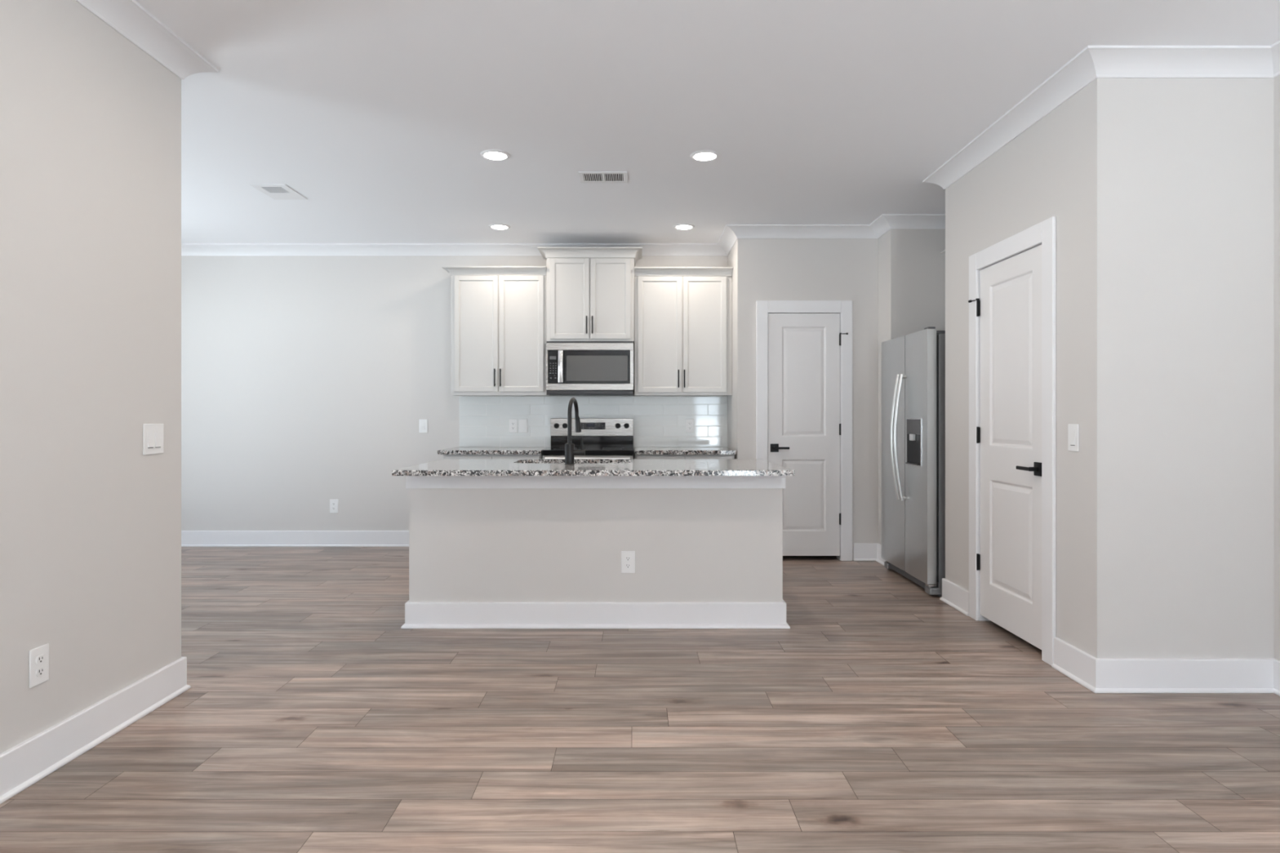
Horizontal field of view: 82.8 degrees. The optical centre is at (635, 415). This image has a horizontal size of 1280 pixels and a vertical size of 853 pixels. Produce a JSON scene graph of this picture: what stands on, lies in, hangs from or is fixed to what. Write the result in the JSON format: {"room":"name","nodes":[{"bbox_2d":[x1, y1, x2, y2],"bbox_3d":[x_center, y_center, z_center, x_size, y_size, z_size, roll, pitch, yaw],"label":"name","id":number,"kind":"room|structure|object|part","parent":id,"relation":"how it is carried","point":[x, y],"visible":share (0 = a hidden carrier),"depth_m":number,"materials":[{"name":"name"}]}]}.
{"room":"open-plan kitchen","nodes":[
{"label":"open-plan kitchen","id":0,"kind":"room"},
{"bbox_2d":[0,0,181,754],"bbox_3d":[-2.051,-0.180,-0.475,0.130,2.760,7.290,0,0,0],"label":"wall","id":1,"kind":"structure","parent":0,"point":[91,122],"depth_m":2.59,"materials":[{"name":"grey paint"}]},
{"bbox_2d":[29,643,48,688],"bbox_3d":[-1.981,0.830,2.411,0.009,0.125,0.078,0,0,0],"label":"power outlet","id":2,"kind":"object","parent":1,"relation":"attached to","point":[38,656],"visible":1,"depth_m":2.41,"materials":[{"name":"white plastic"}]},
{"bbox_2d":[35,654,44,664],"bbox_3d":[-1.980,0.809,2.411,0.004,0.026,0.034,0,0,0],"label":"receptacle","id":3,"kind":"object","parent":2,"relation":"attached to","point":[40,659],"depth_m":2.41,"materials":[{"name":"white plastic"}]},
{"bbox_2d":[35,666,44,676],"bbox_3d":[-1.980,0.851,2.411,0.004,0.026,0.034,0,0,0],"label":"receptacle","id":4,"kind":"object","parent":2,"relation":"attached to","point":[40,671],"depth_m":2.41,"materials":[{"name":"white plastic"}]},
{"bbox_2d":[0,657,191,804],"bbox_3d":[-1.973,1.129,-0.402,0.026,0.143,7.196,0,0,0],"label":"baseboard","id":5,"kind":"structure","parent":1,"relation":"attached to","point":[22,766],"depth_m":2.60,"materials":[{"name":"white paint"}]},
{"bbox_2d":[75,0,218,79],"bbox_3d":[-1.933,-1.516,-0.362,0.105,0.088,7.275,0,0,0],"label":"trim","id":6,"kind":"structure","parent":1,"relation":"attached to","point":[128,18],"depth_m":2.89,"materials":[{"name":"white paint"}]},
{"bbox_2d":[142,423,164,454],"bbox_3d":[-1.980,0.095,2.983,0.011,0.125,0.124,0,0,0],"label":"light switch","id":7,"kind":"object","parent":1,"relation":"attached to","point":[153,433],"visible":1,"depth_m":2.98,"materials":[{"name":"white plastic"}]},
{"bbox_2d":[181,255,727,530],"bbox_3d":[-2.118,-0.180,6.730,6.165,2.760,0.120,0,0,0],"label":"wall","id":8,"kind":"structure","parent":0,"point":[307,381],"depth_m":6.67,"materials":[{"name":"grey paint"}]},
{"bbox_2d":[181,530,408,546],"bbox_3d":[-3.400,1.129,6.657,3.600,0.143,0.026,0,0,0],"label":"baseboard","id":9,"kind":"structure","parent":8,"relation":"attached to","point":[188,538],"depth_m":6.66,"materials":[{"name":"white paint"}]},
{"bbox_2d":[329,499,337,512],"bbox_3d":[-2.773,0.830,6.665,0.078,0.125,0.009,0,0,0],"label":"power outlet","id":10,"kind":"object","parent":8,"relation":"attached to","point":[333,503],"visible":1,"depth_m":6.66,"materials":[{"name":"white plastic"}]},
{"bbox_2d":[418,418,427,432],"bbox_3d":[-1.953,0.093,6.664,0.078,0.125,0.011,0,0,0],"label":"light switch","id":11,"kind":"object","parent":8,"relation":"attached to","point":[423,423],"visible":1,"depth_m":6.66,"materials":[{"name":"white plastic"}]},
{"bbox_2d":[181,243,726,255],"bbox_3d":[-2.178,-1.516,6.617,6.045,0.088,0.105,0,0,0],"label":"trim","id":12,"kind":"structure","parent":8,"relation":"attached to","point":[187,249],"depth_m":6.62,"materials":[{"name":"white paint"}]},
{"bbox_2d":[441,266,551,395],"bbox_3d":[-1.230,-0.737,6.471,0.899,1.114,0.394,0,0,0],"label":"upper cabinet","id":13,"kind":"object","parent":8,"relation":"attached to","point":[499,313],"visible":0.99,"depth_m":6.33,"materials":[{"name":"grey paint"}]},
{"bbox_3d":[-1.391,-0.718,6.330,0.379,1.013,0.019,0,0,0],"label":"cabinet door","id":14,"kind":"part","parent":13,"relation":"part of","materials":[{"name":"grey paint"}]},
{"bbox_3d":[-1.230,-1.262,6.471,0.899,0.064,0.394,0,0,0],"label":"crown","id":15,"kind":"part","parent":13,"relation":"part of","materials":[{"name":"grey paint"}]},
{"bbox_3d":[-1.225,-0.333,6.303,0.011,0.155,0.035,0,0,0],"label":"handle","id":16,"kind":"part","parent":13,"relation":"part of","materials":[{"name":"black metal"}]},
{"bbox_3d":[-1.175,-0.333,6.303,0.011,0.155,0.035,0,0,0],"label":"handle","id":17,"kind":"part","parent":13,"relation":"part of","materials":[{"name":"black metal"}]},
{"bbox_3d":[-0.997,-0.718,6.330,0.386,1.013,0.019,0,0,0],"label":"cabinet door","id":18,"kind":"part","parent":13,"relation":"part of","materials":[{"name":"grey paint"}]},
{"bbox_2d":[537,247,642,345],"bbox_3d":[-0.395,-1.051,6.454,0.902,0.804,0.428,0,0,0],"label":"upper cabinet","id":19,"kind":"object","parent":8,"relation":"attached to","point":[590,291],"visible":0.98,"depth_m":6.30,"materials":[{"name":"grey paint"}]},
{"bbox_3d":[-0.574,-1.018,6.300,0.338,0.700,0.019,0,0,0],"label":"cabinet door","id":20,"kind":"part","parent":19,"relation":"part of","materials":[{"name":"grey paint"}]},
{"bbox_2d":[546,341,633,395],"bbox_3d":[-0.398,-0.414,6.437,0.759,0.466,0.446,0,0,0],"label":"microwave oven","id":21,"kind":"object","parent":19,"relation":"attached to","point":[573,368],"visible":1,"depth_m":6.27,"materials":[{"name":"grey metal"}]},
{"bbox_3d":[-0.715,-0.423,6.286,0.090,0.288,0.026,0,0,0],"label":"control panel","id":22,"kind":"part","parent":21,"relation":"part of","materials":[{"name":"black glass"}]},
{"bbox_3d":[-0.645,-0.425,6.244,0.044,0.275,0.060,0,0,0],"label":"door handle","id":23,"kind":"part","parent":21,"relation":"part of","materials":[{"name":"silver metal"}]},
{"bbox_3d":[-0.344,-0.423,6.286,0.590,0.288,0.026,0,0,0],"label":"microwave door","id":24,"kind":"part","parent":21,"relation":"part of","materials":[{"name":"black glass"}]},
{"bbox_3d":[-0.395,-1.414,6.454,0.902,0.078,0.428,0,0,0],"label":"crown","id":25,"kind":"part","parent":19,"relation":"part of","materials":[{"name":"grey paint"}]},
{"bbox_3d":[-0.218,-1.018,6.300,0.347,0.700,0.019,0,0,0],"label":"cabinet door","id":26,"kind":"part","parent":19,"relation":"part of","materials":[{"name":"grey paint"}]},
{"bbox_2d":[459,395,727,447],"bbox_3d":[-0.388,0.053,6.666,2.464,0.466,0.007,0,0,0],"label":"tile backsplash","id":27,"kind":"structure","parent":8,"relation":"attached to","point":[659,421],"depth_m":6.66,"materials":[{"name":"white tile"}]},
{"bbox_2d":[508,418,517,432],"bbox_3d":[-1.125,0.092,6.657,0.078,0.125,0.009,0,0,0],"label":"power outlet","id":28,"kind":"object","parent":27,"relation":"attached to","point":[513,423],"visible":1,"depth_m":6.66,"materials":[{"name":"white plastic"}]},
{"bbox_2d":[511,422,515,429],"bbox_3d":[-1.125,0.092,6.656,0.035,0.068,0.004,0,0,0],"label":"receptacle","id":29,"kind":"object","parent":28,"relation":"attached to","point":[513,424],"depth_m":6.65,"materials":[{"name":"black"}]},
{"bbox_2d":[519,418,527,432],"bbox_3d":[-1.033,0.092,6.656,0.078,0.125,0.011,0,0,0],"label":"light switch","id":30,"kind":"object","parent":27,"relation":"attached to","point":[522,422],"visible":1,"depth_m":6.66,"materials":[{"name":"white plastic"}]},
{"bbox_2d":[685,418,693,432],"bbox_3d":[0.496,0.092,6.657,0.078,0.125,0.009,0,0,0],"label":"power outlet","id":31,"kind":"object","parent":27,"relation":"attached to","point":[689,422],"visible":1,"depth_m":6.66,"materials":[{"name":"white plastic"}]},
{"bbox_2d":[688,422,691,429],"bbox_3d":[0.496,0.092,6.656,0.035,0.068,0.004,0,0,0],"label":"receptacle","id":32,"kind":"object","parent":31,"relation":"attached to","point":[689,423],"depth_m":6.65,"materials":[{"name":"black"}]},
{"bbox_2d":[634,266,733,395],"bbox_3d":[0.417,-0.734,6.471,0.854,1.108,0.394,0,0,0],"label":"upper cabinet","id":33,"kind":"object","parent":8,"relation":"attached to","point":[683,315],"visible":1,"depth_m":6.33,"materials":[{"name":"grey paint"}]},
{"bbox_3d":[0.210,-0.711,6.330,0.383,1.011,0.019,0,0,0],"label":"cabinet door","id":34,"kind":"part","parent":33,"relation":"part of","materials":[{"name":"grey paint"}]},
{"bbox_3d":[0.416,-1.256,6.307,0.853,0.064,0.066,0,0,0],"label":"crown","id":35,"kind":"part","parent":33,"relation":"part of","materials":[{"name":"grey paint"}]},
{"bbox_3d":[0.602,-0.711,6.330,0.376,1.011,0.019,0,0,0],"label":"cabinet door","id":36,"kind":"part","parent":33,"relation":"part of","materials":[{"name":"grey paint"}]},
{"bbox_2d":[0,546,1279,852],"bbox_3d":[-1.210,1.291,1.575,8.180,0.182,11.350,0,0,0],"label":"floor","id":37,"kind":"structure","parent":0,"point":[886,717],"depth_m":2.65,"materials":[{"name":"brown wood"}]},
{"bbox_2d":[443,453,542,458],"bbox_3d":[-1.202,0.761,6.347,0.823,0.878,0.642,0,0,0],"label":"base cabinet","id":38,"kind":"object","parent":37,"relation":"on","point":[445,456],"visible":0.04,"depth_m":6.06,"materials":[{"name":"grey paint"}]},
{"bbox_3d":[-1.403,0.416,6.069,0.396,0.157,0.019,0,0,0],"label":"drawer","id":39,"kind":"part","parent":38,"relation":"part of","materials":[{"name":"grey paint"}]},
{"bbox_2d":[437,447,548,454],"bbox_3d":[-1.217,0.304,6.347,0.862,0.034,0.644,0,0,0],"label":"countertop","id":40,"kind":"structure","parent":38,"relation":"on","point":[455,451],"depth_m":6.03,"materials":[{"name":"grey stone"}]},
{"bbox_3d":[-1.000,0.416,6.069,0.396,0.157,0.019,0,0,0],"label":"drawer","id":41,"kind":"part","parent":38,"relation":"part of","materials":[{"name":"grey paint"}]},
{"bbox_2d":[542,417,634,458],"bbox_3d":[-0.398,0.611,6.311,0.762,1.179,0.698,0,0,0],"label":"electric range","id":42,"kind":"object","parent":37,"relation":"on","point":[602,437],"visible":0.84,"depth_m":6.59,"materials":[{"name":"grey metal"}]},
{"bbox_3d":[-0.719,0.090,6.572,0.049,0.049,0.033,0,0,0],"label":"knob","id":43,"kind":"part","parent":42,"relation":"part of","materials":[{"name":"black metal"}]},
{"bbox_3d":[-0.642,0.090,6.572,0.049,0.049,0.033,0,0,0],"label":"knob","id":44,"kind":"part","parent":42,"relation":"part of","materials":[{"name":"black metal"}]},
{"bbox_3d":[-0.398,0.355,5.991,0.702,0.026,0.058,0,0,0],"label":"oven handle","id":45,"kind":"part","parent":42,"relation":"part of","materials":[{"name":"white metal"}]},
{"bbox_3d":[-0.398,0.639,6.038,0.750,0.622,0.040,0,0,0],"label":"oven door","id":46,"kind":"part","parent":42,"relation":"part of","materials":[{"name":"silver metal"}]},
{"bbox_2d":[542,447,634,455],"bbox_3d":[-0.398,0.304,6.308,0.762,0.044,0.585,0,0,0],"label":"cooktop","id":47,"kind":"object","parent":42,"relation":"in","point":[550,451],"depth_m":6.02,"materials":[{"name":"black glass"}]},
{"bbox_3d":[-0.398,0.102,6.593,0.754,0.162,0.010,0,0,0],"label":"control panel","id":48,"kind":"part","parent":42,"relation":"part of","materials":[{"name":"silver metal"}]},
{"bbox_3d":[-0.162,0.090,6.572,0.049,0.049,0.033,0,0,0],"label":"knob","id":49,"kind":"part","parent":42,"relation":"part of","materials":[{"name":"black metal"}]},
{"bbox_3d":[-0.083,0.090,6.572,0.049,0.049,0.033,0,0,0],"label":"knob","id":50,"kind":"part","parent":42,"relation":"part of","materials":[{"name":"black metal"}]},
{"bbox_2d":[400,475,790,628],"bbox_3d":[-0.227,0.762,4.462,2.193,0.875,0.756,0,0,0],"label":"kitchen island","id":51,"kind":"object","parent":37,"relation":"on","point":[486,552],"visible":0.82,"depth_m":4.12,"materials":[{"name":"paint"},{"name":"granite"}]},
{"bbox_2d":[391,458,795,475],"bbox_3d":[-0.229,0.309,4.423,2.176,0.030,1.014,0,0,0],"label":"island countertop","id":52,"kind":"structure","parent":51,"relation":"on","point":[443,467],"depth_m":4.14,"materials":[{"name":"grey stone"}]},
{"bbox_2d":[564,397,585,464],"bbox_3d":[-0.370,0.090,4.507,0.125,0.408,0.256,0,0,0],"label":"kitchen faucet","id":53,"kind":"object","parent":52,"relation":"on","point":[570,451],"visible":1,"depth_m":4.40,"materials":[{"name":"black metal"}]},
{"bbox_3d":[-0.327,0.169,4.409,0.013,0.080,0.016,0,0,0],"label":"lever","id":54,"kind":"part","parent":53,"relation":"part of","materials":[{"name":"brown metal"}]},
{"bbox_3d":[-0.227,1.129,4.462,2.193,0.142,0.756,0,0,0],"label":"baseboard","id":55,"kind":"part","parent":51,"relation":"part of","materials":[{"name":"white paint"}]},
{"bbox_3d":[-0.227,0.368,4.473,2.149,0.086,0.734,0,0,0],"label":"apron trim","id":56,"kind":"part","parent":51,"relation":"part of","materials":[{"name":"white paint"}]},
{"bbox_2d":[621,551,635,573],"bbox_3d":[-0.044,0.830,4.115,0.078,0.125,0.009,0,0,0],"label":"power outlet","id":57,"kind":"object","parent":51,"relation":"attached to","point":[628,557],"visible":1,"depth_m":4.11,"materials":[{"name":"white plastic"}]},
{"bbox_2d":[625,556,631,560],"bbox_3d":[-0.044,0.809,4.114,0.034,0.026,0.004,0,0,0],"label":"receptacle","id":58,"kind":"object","parent":57,"relation":"attached to","point":[627,558],"depth_m":4.11,"materials":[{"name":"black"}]},
{"bbox_2d":[625,563,631,568],"bbox_3d":[-0.044,0.851,4.114,0.034,0.026,0.004,0,0,0],"label":"receptacle","id":59,"kind":"object","parent":57,"relation":"attached to","point":[627,565],"depth_m":4.11,"materials":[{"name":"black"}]},
{"bbox_2d":[635,454,734,458],"bbox_3d":[0.411,0.761,6.347,0.834,0.878,0.642,0,0,0],"label":"base cabinet","id":60,"kind":"object","parent":37,"relation":"on","point":[637,456],"visible":0.04,"depth_m":6.06,"materials":[{"name":"grey paint"}]},
{"bbox_3d":[0.207,0.416,6.069,0.402,0.157,0.019,0,0,0],"label":"drawer","id":61,"kind":"part","parent":60,"relation":"part of","materials":[{"name":"grey paint"}]},
{"bbox_2d":[635,447,736,454],"bbox_3d":[0.412,0.304,6.347,0.842,0.034,0.644,0,0,0],"label":"countertop","id":62,"kind":"structure","parent":60,"relation":"on","point":[638,451],"depth_m":6.03,"materials":[{"name":"grey stone"}]},
{"bbox_3d":[0.615,0.416,6.069,0.402,0.157,0.019,0,0,0],"label":"drawer","id":63,"kind":"part","parent":60,"relation":"part of","materials":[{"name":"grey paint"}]},
{"bbox_2d":[881,326,945,595],"bbox_3d":[2.267,0.305,5.240,0.867,1.790,0.900,0,0,0],"label":"refrigerator","id":64,"kind":"object","parent":37,"relation":"on","point":[913,364],"visible":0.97,"depth_m":5.01,"materials":[{"name":"grey metal"}]},
{"bbox_3d":[1.954,0.269,5.441,0.067,1.687,0.497,0,0,0],"label":"door","id":65,"kind":"part","parent":64,"relation":"part of","materials":[{"name":"silver metal"}]},
{"bbox_3d":[1.879,0.153,5.223,0.091,0.902,0.029,0,0,0],"label":"handle","id":66,"kind":"part","parent":64,"relation":"part of","materials":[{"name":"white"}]},
{"bbox_3d":[1.879,0.153,5.157,0.091,0.902,0.029,0,0,0],"label":"handle","id":67,"kind":"part","parent":64,"relation":"part of","materials":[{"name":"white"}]},
{"bbox_3d":[1.913,0.074,4.998,0.004,0.102,0.237,0,0,0],"label":"dispenser panel","id":68,"kind":"part","parent":64,"relation":"part of","materials":[{"name":"grey plastic"}]},
{"bbox_3d":[1.954,0.269,4.989,0.067,1.687,0.397,0,0,0],"label":"door","id":69,"kind":"part","parent":64,"relation":"part of","materials":[{"name":"silver metal"}]},
{"bbox_2d":[134,0,1279,243],"bbox_3d":[-1.210,-1.620,1.600,8.220,0.120,11.440,0,0,0],"label":"ceiling","id":70,"kind":"structure","parent":0,"point":[380,114],"depth_m":3.62,"materials":[{"name":"white paint"}]},
{"bbox_2d":[249,184,307,199],"bbox_3d":[-2.480,-1.558,5.051,0.240,0.005,0.332,0,0,0],"label":"ceiling vent","id":71,"kind":"object","parent":70,"relation":"in","point":[277,192],"visible":1,"depth_m":5.04,"materials":[{"name":"white metal"}]},
{"bbox_2d":[480,149,510,160],"bbox_3d":[-0.839,-1.554,4.334,0.176,0.012,0.176,0,0,0],"label":"recessed light","id":72,"kind":"object","parent":70,"relation":"in","point":[491,154],"visible":1,"depth_m":4.31,"materials":[{"name":"white paint"}]},
{"bbox_2d":[488,223,510,230],"bbox_3d":[-1.122,-1.554,5.975,0.176,0.012,0.176,0,0,0],"label":"recessed light","id":73,"kind":"object","parent":70,"relation":"in","point":[495,226],"visible":1,"depth_m":5.95,"materials":[{"name":"white paint"}]},
{"bbox_2d":[577,171,627,182],"bbox_3d":[-0.210,-1.557,4.735,0.315,0.006,0.210,0,0,0],"label":"ceiling vent","id":74,"kind":"object","parent":70,"relation":"in","point":[584,176],"visible":1,"depth_m":4.73,"materials":[{"name":"white metal"}]},
{"bbox_2d":[673,223,694,230],"bbox_3d":[0.398,-1.554,5.975,0.176,0.012,0.176,0,0,0],"label":"recessed light","id":75,"kind":"object","parent":70,"relation":"in","point":[681,226],"visible":1,"depth_m":5.95,"materials":[{"name":"white paint"}]},
{"bbox_2d":[689,150,719,161],"bbox_3d":[0.414,-1.554,4.345,0.176,0.012,0.176,0,0,0],"label":"recessed light","id":76,"kind":"object","parent":70,"relation":"in","point":[701,155],"visible":1,"depth_m":4.32,"materials":[{"name":"white paint"}]},
{"bbox_2d":[727,238,751,458],"bbox_3d":[0.905,-0.180,6.343,0.120,2.760,0.654,0,0,0],"label":"wall","id":77,"kind":"structure","parent":0,"point":[740,257],"depth_m":6.02,"materials":[{"name":"grey paint"}]},
{"bbox_2d":[717,225,737,255],"bbox_3d":[0.792,-1.516,6.290,0.105,0.088,0.759,0,0,0],"label":"trim","id":78,"kind":"structure","parent":77,"relation":"attached to","point":[728,237],"depth_m":6.27,"materials":[{"name":"white paint"}]},
{"bbox_2d":[751,238,878,560],"bbox_3d":[1.548,-0.180,6.076,1.165,2.760,0.120,0,0,0],"label":"wall","id":79,"kind":"structure","parent":0,"point":[783,268],"depth_m":6.02,"materials":[{"name":"grey paint"}]},
{"bbox_2d":[726,224,877,238],"bbox_3d":[1.375,-1.516,5.963,1.270,0.088,0.105,0,0,0],"label":"trim","id":80,"kind":"structure","parent":79,"relation":"attached to","point":[741,231],"depth_m":5.97,"materials":[{"name":"white paint"}]},
{"bbox_2d":[755,300,852,560],"bbox_3d":[1.396,0.123,6.048,0.794,2.154,0.175,0,0,0],"label":"door","id":81,"kind":"structure","parent":79,"relation":"in","point":[804,348],"depth_m":6.02,"materials":[{"name":"white paint"}]},
{"bbox_3d":[1.151,0.266,6.014,0.068,0.068,0.010,0,0,0],"label":"handle","id":82,"kind":"part","parent":81,"relation":"part of","materials":[{"name":"black metal"}]},
{"bbox_3d":[1.202,0.266,5.985,0.127,0.022,0.048,0,0,0],"label":"lever","id":83,"kind":"part","parent":81,"relation":"part of","materials":[{"name":"black metal"}]},
{"bbox_2d":[853,543,876,560],"bbox_3d":[1.907,1.129,6.003,0.206,0.143,0.026,0,0,0],"label":"baseboard","id":84,"kind":"structure","parent":79,"relation":"attached to","point":[861,552],"depth_m":6.00,"materials":[{"name":"white paint"}]},
{"bbox_2d":[906,228,945,334],"bbox_3d":[2.455,-0.180,5.770,0.650,2.760,0.120,0,0,0],"label":"wall","id":85,"kind":"structure","parent":0,"point":[925,264],"depth_m":5.71,"materials":[{"name":"grey paint"}]},
{"bbox_2d":[882,213,945,228],"bbox_3d":[2.342,-1.516,5.657,0.875,0.088,0.105,0,0,0],"label":"trim","id":86,"kind":"structure","parent":85,"relation":"attached to","point":[895,220],"depth_m":5.66,"materials":[{"name":"white paint"}]},
{"bbox_2d":[878,78,1124,658],"bbox_3d":[2.070,-0.180,4.588,0.120,2.760,2.856,0,0,0],"label":"wall","id":87,"kind":"structure","parent":0,"point":[1068,166],"depth_m":3.34,"materials":[{"name":"grey paint"}]},
{"bbox_2d":[869,213,890,238],"bbox_3d":[1.958,-1.516,5.811,0.105,0.088,0.411,0,0,0],"label":"trim","id":88,"kind":"structure","parent":87,"relation":"attached to","point":[880,225],"depth_m":5.81,"materials":[{"name":"white paint"}]},
{"bbox_2d":[875,543,886,565],"bbox_3d":[1.997,1.129,5.850,0.026,0.143,0.332,0,0,0],"label":"baseboard","id":89,"kind":"structure","parent":87,"relation":"attached to","point":[879,559],"depth_m":5.93,"materials":[{"name":"white paint"}]},
{"bbox_2d":[939,577,968,616],"bbox_3d":[1.997,1.129,4.542,0.026,0.143,0.389,0,0,0],"label":"baseboard","id":90,"kind":"structure","parent":87,"relation":"attached to","point":[955,596],"depth_m":4.52,"materials":[{"name":"white paint"}]},
{"bbox_2d":[922,45,1097,189],"bbox_3d":[1.958,-1.516,3.935,0.105,0.088,1.760,0,0,0],"label":"trim","id":91,"kind":"structure","parent":87,"relation":"attached to","point":[1077,73],"depth_m":3.68,"materials":[{"name":"white paint"}]},
{"bbox_2d":[968,216,1056,666],"bbox_3d":[2.042,0.123,3.903,0.175,2.154,0.874,0,0,0],"label":"door","id":92,"kind":"structure","parent":87,"relation":"in","point":[1012,300],"depth_m":3.86,"materials":[{"name":"white paint"}]},
{"bbox_3d":[1.979,0.266,3.669,0.048,0.022,0.127,0,0,0],"label":"lever","id":93,"kind":"part","parent":92,"relation":"part of","materials":[{"name":"black metal"}]},
{"bbox_3d":[2.008,0.266,3.618,0.010,0.068,0.068,0,0,0],"label":"handle","id":94,"kind":"part","parent":92,"relation":"part of","materials":[{"name":"black metal"}]},
{"bbox_2d":[1067,423,1079,451],"bbox_3d":[2.004,0.100,3.326,0.011,0.125,0.078,0,0,0],"label":"light switch","id":95,"kind":"object","parent":87,"relation":"attached to","point":[1073,428],"visible":1,"depth_m":3.32,"materials":[{"name":"white plastic"}]},
{"bbox_2d":[1051,637,1097,693],"bbox_3d":[1.997,1.129,3.297,0.026,0.143,0.327,0,0,0],"label":"baseboard","id":96,"kind":"structure","parent":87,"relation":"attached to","point":[1071,661],"depth_m":3.29,"materials":[{"name":"white paint"}]},
{"bbox_2d":[1124,78,1273,658],"bbox_3d":[2.455,-0.180,3.220,0.650,2.760,0.120,0,0,0],"label":"wall","id":97,"kind":"structure","parent":0,"point":[1199,152],"depth_m":3.16,"materials":[{"name":"grey paint"}]},
{"bbox_2d":[1088,45,1273,78],"bbox_3d":[2.342,-1.516,3.107,0.875,0.088,0.105,0,0,0],"label":"trim","id":98,"kind":"structure","parent":97,"relation":"attached to","point":[1109,61],"depth_m":3.11,"materials":[{"name":"white paint"}]},
{"bbox_2d":[1094,658,1273,693],"bbox_3d":[2.382,1.129,3.147,0.796,0.143,0.026,0,0,0],"label":"baseboard","id":99,"kind":"structure","parent":97,"relation":"attached to","point":[1112,675],"depth_m":3.15,"materials":[{"name":"white paint"}]},
{"bbox_2d":[1273,75,1279,660],"bbox_3d":[2.840,-0.180,0.855,0.120,2.760,9.950,0,0,0],"label":"wall","id":100,"kind":"structure","parent":0,"point":[1277,79],"depth_m":3.14,"materials":[{"name":"grey paint"}]},
{"bbox_2d":[1271,40,1279,78],"bbox_3d":[2.728,-1.516,-0.420,0.105,0.088,7.160,0,0,0],"label":"trim","id":101,"kind":"structure","parent":100,"relation":"attached to","point":[1275,48],"depth_m":3.09,"materials":[{"name":"white paint"}]},
{"bbox_2d":[1273,658,1279,696],"bbox_3d":[2.767,1.129,-0.420,0.026,0.143,7.160,0,0,0],"label":"baseboard","id":102,"kind":"structure","parent":100,"relation":"attached to","point":[1276,663],"depth_m":3.13,"materials":[{"name":"white paint"}]}
]}

